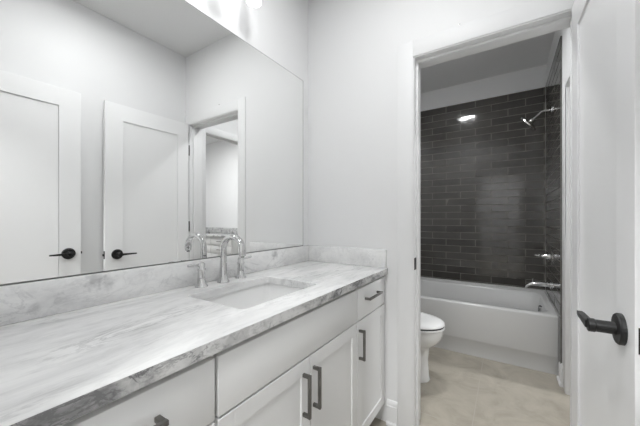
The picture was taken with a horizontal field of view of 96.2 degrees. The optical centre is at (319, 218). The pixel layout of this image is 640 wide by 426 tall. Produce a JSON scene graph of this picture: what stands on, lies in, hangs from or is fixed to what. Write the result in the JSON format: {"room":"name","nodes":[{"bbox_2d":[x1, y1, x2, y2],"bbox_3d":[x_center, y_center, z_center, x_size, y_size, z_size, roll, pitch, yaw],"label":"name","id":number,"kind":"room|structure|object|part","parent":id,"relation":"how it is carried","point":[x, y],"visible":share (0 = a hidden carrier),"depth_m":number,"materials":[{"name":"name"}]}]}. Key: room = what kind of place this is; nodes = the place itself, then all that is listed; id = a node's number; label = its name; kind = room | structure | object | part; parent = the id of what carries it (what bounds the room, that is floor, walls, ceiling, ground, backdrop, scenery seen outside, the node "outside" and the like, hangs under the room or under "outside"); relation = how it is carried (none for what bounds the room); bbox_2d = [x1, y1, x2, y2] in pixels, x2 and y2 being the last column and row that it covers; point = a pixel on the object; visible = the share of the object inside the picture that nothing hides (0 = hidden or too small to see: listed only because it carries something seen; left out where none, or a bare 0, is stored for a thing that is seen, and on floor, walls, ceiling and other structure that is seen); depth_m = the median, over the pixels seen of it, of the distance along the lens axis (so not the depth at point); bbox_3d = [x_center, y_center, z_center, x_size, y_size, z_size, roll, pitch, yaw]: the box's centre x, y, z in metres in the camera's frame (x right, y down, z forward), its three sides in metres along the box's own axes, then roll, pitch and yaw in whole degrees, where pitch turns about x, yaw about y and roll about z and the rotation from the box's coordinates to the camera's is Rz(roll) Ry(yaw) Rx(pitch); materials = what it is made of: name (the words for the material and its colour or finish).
{"room":"bathroom","nodes":[
{"label":"bathroom","id":0,"kind":"room"},
{"bbox_2d":[0,0,307,284],"bbox_3d":[-0.580,-0.186,1.354,0.120,2.780,1.641,0,0,33],"label":"wall","id":1,"kind":"structure","parent":0,"point":[278,29],"depth_m":1.73,"materials":[{"name":"paint"}]},
{"bbox_2d":[0,0,302,285],"bbox_3d":[-0.536,-0.377,1.304,0.007,1.121,1.544,0,0,33],"label":"wall mirror","id":2,"kind":"object","parent":1,"relation":"attached to","point":[134,133],"visible":1,"depth_m":1.07,"materials":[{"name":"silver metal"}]},
{"bbox_2d":[0,245,308,325],"bbox_3d":[-0.527,0.237,1.308,0.020,0.106,1.618,0,0,33],"label":"backsplash","id":3,"kind":"structure","parent":1,"relation":"attached to","point":[20,302],"depth_m":1.00,"materials":[{"name":"stone"}]},
{"bbox_2d":[247,0,260,7],"bbox_3d":[-0.447,-1.161,1.315,0.146,0.170,0.480,0,0,33],"label":"vanity light","id":4,"kind":"object","parent":1,"relation":"attached to","point":[252,3],"visible":1,"depth_m":1.46,"materials":[{"name":"white glass"}]},
{"bbox_2d":[308,0,534,421],"bbox_3d":[0.584,-0.186,1.660,1.740,2.780,0.139,0,0,33],"label":"wall","id":5,"kind":"structure","parent":0,"point":[353,45],"depth_m":1.78,"materials":[{"name":"paint"}]},
{"bbox_2d":[309,245,386,267],"bbox_3d":[0.150,0.237,1.846,0.570,0.106,0.020,0,0,33],"label":"backsplash","id":6,"kind":"structure","parent":5,"relation":"attached to","point":[330,254],"depth_m":1.81,"materials":[{"name":"stone"}]},
{"bbox_2d":[386,399,397,425],"bbox_3d":[0.418,1.134,1.669,0.062,0.140,0.026,0,0,33],"label":"baseboard","id":7,"kind":"structure","parent":5,"relation":"attached to","point":[392,406],"depth_m":1.67,"materials":[{"name":"paint"}]},
{"bbox_2d":[398,0,573,425],"bbox_3d":[0.840,0.104,1.494,0.837,2.202,0.152,0,0,33],"label":"trim","id":8,"kind":"structure","parent":5,"relation":"attached to","point":[535,18],"depth_m":1.62,"materials":[{"name":"paint"}]},
{"bbox_2d":[572,0,639,425],"bbox_3d":[0.887,0.144,0.957,0.105,2.096,0.705,0,0,32],"label":"door","id":9,"kind":"structure","parent":5,"relation":"in","point":[605,33],"depth_m":0.87,"materials":[{"name":"paint"}]},
{"bbox_3d":[0.742,0.279,0.806,0.018,0.019,0.115,0,0,32],"label":"blade","id":10,"kind":"part","parent":9,"relation":"part of","materials":[{"name":"black metal"}]},
{"bbox_3d":[0.731,0.279,0.745,0.056,0.034,0.034,0,0,32],"label":"lever handle","id":11,"kind":"part","parent":9,"relation":"part of","materials":[{"name":"black metal"}]},
{"bbox_2d":[370,347,569,425],"bbox_3d":[0.969,1.254,0.325,5.840,0.100,6.240,0,0,33],"label":"floor","id":12,"kind":"structure","parent":0,"point":[462,389],"depth_m":1.95,"materials":[{"name":"tile"}]},
{"bbox_2d":[62,357,214,425],"bbox_3d":[-0.596,0.765,0.670,0.594,0.879,0.434,0,0,33],"label":"drawer","id":13,"kind":"object","parent":12,"relation":"on","point":[185,397],"visible":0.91,"depth_m":0.61,"materials":[{"name":"paint"}]},
{"bbox_3d":[-0.358,0.410,0.522,0.033,0.011,0.152,0,0,33],"label":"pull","id":14,"kind":"part","parent":13,"relation":"part of","materials":[{"name":"black metal"}]},
{"bbox_2d":[210,290,356,425],"bbox_3d":[-0.260,0.765,1.188,0.594,0.879,0.801,0,0,33],"label":"base cabinet","id":15,"kind":"object","parent":12,"relation":"on","point":[301,370],"visible":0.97,"depth_m":0.99,"materials":[{"name":"paint"}]},
{"bbox_2d":[0,261,387,425],"bbox_3d":[-0.287,0.308,1.165,0.578,0.035,1.639,0,0,33],"label":"countertop","id":16,"kind":"structure","parent":15,"relation":"on","point":[57,369],"depth_m":0.71,"materials":[{"name":"stone"}]},
{"bbox_2d":[187,234,251,287],"bbox_3d":[-0.398,0.180,1.284,0.171,0.221,0.349,0,0,33],"label":"faucet","id":17,"kind":"object","parent":16,"relation":"on","point":[223,277],"visible":1,"depth_m":1.29,"materials":[{"name":"silver metal"}]},
{"bbox_3d":[-0.523,0.196,1.198,0.010,0.016,0.067,0,0,30],"label":"lever","id":18,"kind":"part","parent":17,"relation":"part of","materials":[{"name":"silver metal"}]},
{"bbox_3d":[-0.506,0.239,1.226,0.052,0.102,0.052,0,0,33],"label":"handle","id":19,"kind":"part","parent":17,"relation":"part of","materials":[{"name":"silver metal"}]},
{"bbox_3d":[-0.396,0.180,1.283,0.166,0.221,0.054,0,0,33],"label":"spout","id":20,"kind":"part","parent":17,"relation":"part of","materials":[{"name":"silver metal"}]},
{"bbox_3d":[-0.389,0.239,1.407,0.052,0.102,0.052,0,0,33],"label":"handle","id":21,"kind":"part","parent":17,"relation":"part of","materials":[{"name":"silver metal"}]},
{"bbox_2d":[205,283,301,308],"bbox_3d":[-0.256,0.398,1.182,0.362,0.145,0.485,0,0,33],"label":"sink","id":22,"kind":"object","parent":16,"relation":"in","point":[246,298],"visible":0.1,"depth_m":1.36,"materials":[{"name":"white ceramic"}]},
{"bbox_3d":[-0.153,0.793,0.886,0.020,0.582,0.398,0,0,33],"label":"door","id":23,"kind":"part","parent":15,"relation":"part of","materials":[{"name":"paint"}]},
{"bbox_3d":[-0.045,0.620,1.003,0.033,0.152,0.011,0,0,33],"label":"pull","id":24,"kind":"part","parent":15,"relation":"part of","materials":[{"name":"black metal"}]},
{"bbox_3d":[-0.010,0.620,1.057,0.033,0.152,0.011,0,0,33],"label":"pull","id":25,"kind":"part","parent":15,"relation":"part of","materials":[{"name":"black metal"}]},
{"bbox_3d":[0.064,0.793,1.221,0.020,0.582,0.391,0,0,33],"label":"door","id":26,"kind":"part","parent":15,"relation":"part of","materials":[{"name":"paint"}]},
{"bbox_2d":[354,277,384,425],"bbox_3d":[0.062,0.765,1.685,0.594,0.879,0.383,0,0,33],"label":"base cabinet","id":27,"kind":"object","parent":12,"relation":"on","point":[370,322],"visible":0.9,"depth_m":1.52,"materials":[{"name":"paint"}]},
{"bbox_3d":[0.205,0.612,1.388,0.033,0.147,0.011,0,0,33],"label":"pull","id":28,"kind":"part","parent":27,"relation":"part of","materials":[{"name":"black metal"}]},
{"bbox_3d":[0.273,0.420,1.542,0.020,0.152,0.365,0,0,33],"label":"drawer","id":29,"kind":"part","parent":27,"relation":"part of","materials":[{"name":"paint"}]},
{"bbox_3d":[0.286,0.404,1.513,0.033,0.011,0.172,0,0,33],"label":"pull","id":30,"kind":"part","parent":27,"relation":"part of","materials":[{"name":"black metal"}]},
{"bbox_2d":[421,312,444,382],"bbox_3d":[0.566,0.815,2.291,0.802,0.778,0.448,0,0,33],"label":"toilet","id":31,"kind":"object","parent":12,"relation":"on","point":[432,327],"visible":0.2,"depth_m":2.06,"materials":[{"name":"white ceramic"}]},
{"bbox_3d":[0.635,1.003,2.247,0.617,0.402,0.374,0,0,33],"label":"bowl","id":32,"kind":"part","parent":31,"relation":"part of","materials":[{"name":"white ceramic"}]},
{"bbox_3d":[0.658,0.795,2.231,0.583,0.014,0.382,0,0,33],"label":"seat","id":33,"kind":"part","parent":31,"relation":"part of","materials":[{"name":"white plastic"}]},
{"bbox_3d":[0.657,0.765,2.232,0.580,0.030,0.378,0,0,33],"label":"lid","id":34,"kind":"part","parent":31,"relation":"part of","materials":[{"name":"white plastic"}]},
{"bbox_2d":[421,277,558,374],"bbox_3d":[1.421,0.967,2.974,1.524,0.474,0.882,0,0,33],"label":"bathtub","id":35,"kind":"object","parent":12,"relation":"on","point":[517,326],"visible":0.66,"depth_m":2.49,"materials":[{"name":"ceramic"}]},
{"bbox_2d":[421,64,546,293],"bbox_3d":[1.698,-0.186,3.404,1.770,2.780,0.121,0,0,33],"label":"wall","id":36,"kind":"structure","parent":0,"point":[535,77],"depth_m":3.19,"materials":[{"name":"paint"}]},
{"bbox_2d":[421,87,544,289],"bbox_3d":[1.664,-0.308,3.348,1.523,2.073,0.012,0,0,33],"label":"tiled wall","id":37,"kind":"structure","parent":36,"relation":"attached to","point":[483,167],"depth_m":3.22,"materials":[{"name":"tile"}]},
{"bbox_2d":[421,32,554,92],"bbox_3d":[0.969,-1.626,0.325,5.840,0.100,6.240,0,0,33],"label":"ceiling","id":38,"kind":"structure","parent":0,"point":[532,52],"depth_m":2.94,"materials":[{"name":"paint"}]},
{"bbox_2d":[547,27,569,363],"bbox_3d":[1.833,-0.186,2.088,0.111,2.780,1.939,0,0,33],"label":"wall","id":39,"kind":"structure","parent":0,"point":[565,33],"depth_m":2.10,"materials":[{"name":"paint"}]},
{"bbox_2d":[546,41,559,316],"bbox_3d":[2.044,-0.301,2.524,0.012,2.087,0.959,0,0,33],"label":"tiled wall","id":40,"kind":"structure","parent":39,"relation":"attached to","point":[553,83],"depth_m":2.44,"materials":[{"name":"tile"}]},
{"bbox_2d":[520,106,551,129],"bbox_3d":[1.947,-0.894,2.594,0.228,0.193,0.167,0,0,33],"label":"shower","id":41,"kind":"object","parent":40,"relation":"attached to","point":[528,123],"visible":1,"depth_m":2.57,"materials":[{"name":"silver metal"}]},
{"bbox_3d":[1.976,-0.929,2.568,0.131,0.080,0.019,0,0,33],"label":"arm","id":42,"kind":"part","parent":41,"relation":"part of","materials":[{"name":"silver metal"}]},
{"bbox_2d":[524,278,551,288],"bbox_3d":[1.976,0.596,2.610,0.197,0.092,0.072,0,0,33],"label":"tub spout","id":43,"kind":"object","parent":40,"relation":"attached to","point":[534,283],"visible":1,"depth_m":2.59,"materials":[{"name":"silver metal"}]},
{"bbox_3d":[1.972,0.605,2.612,0.189,0.074,0.044,0,0,33],"label":"spout","id":44,"kind":"part","parent":43,"relation":"part of","materials":[{"name":"silver metal"}]},
{"bbox_2d":[534,248,551,264],"bbox_3d":[2.008,0.336,2.589,0.121,0.156,0.156,0,0,33],"label":"shower valve","id":45,"kind":"object","parent":40,"relation":"attached to","point":[546,255],"visible":1,"depth_m":2.56,"materials":[{"name":"grey metal"}]},
{"bbox_2d":[545,36,561,363],"bbox_3d":[2.042,-0.072,2.522,0.010,2.552,0.966,0,0,33],"label":"trim","id":46,"kind":"structure","parent":39,"relation":"attached to","point":[560,39],"depth_m":2.12,"materials":[{"name":"white paint"}]},
{"bbox_2d":[559,317,559,360],"bbox_3d":[1.803,0.974,2.153,0.009,0.461,0.075,0,0,33],"label":"trim","id":47,"kind":"structure","parent":39,"relation":"attached to","point":[559,317],"depth_m":2.16,"materials":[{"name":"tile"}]},
{"bbox_2d":[557,361,562,386],"bbox_3d":[1.764,1.134,2.108,0.026,0.140,0.136,0,0,33],"label":"baseboard","id":48,"kind":"structure","parent":39,"relation":"attached to","point":[560,366],"depth_m":2.08,"materials":[{"name":"paint"}]},
{"bbox_2d":[563,66,569,394],"bbox_3d":[1.552,0.113,1.656,0.124,2.184,0.848,0,0,33],"label":"trim","id":49,"kind":"structure","parent":39,"relation":"attached to","point":[566,82],"depth_m":1.97,"materials":[{"name":"paint"}]}
]}

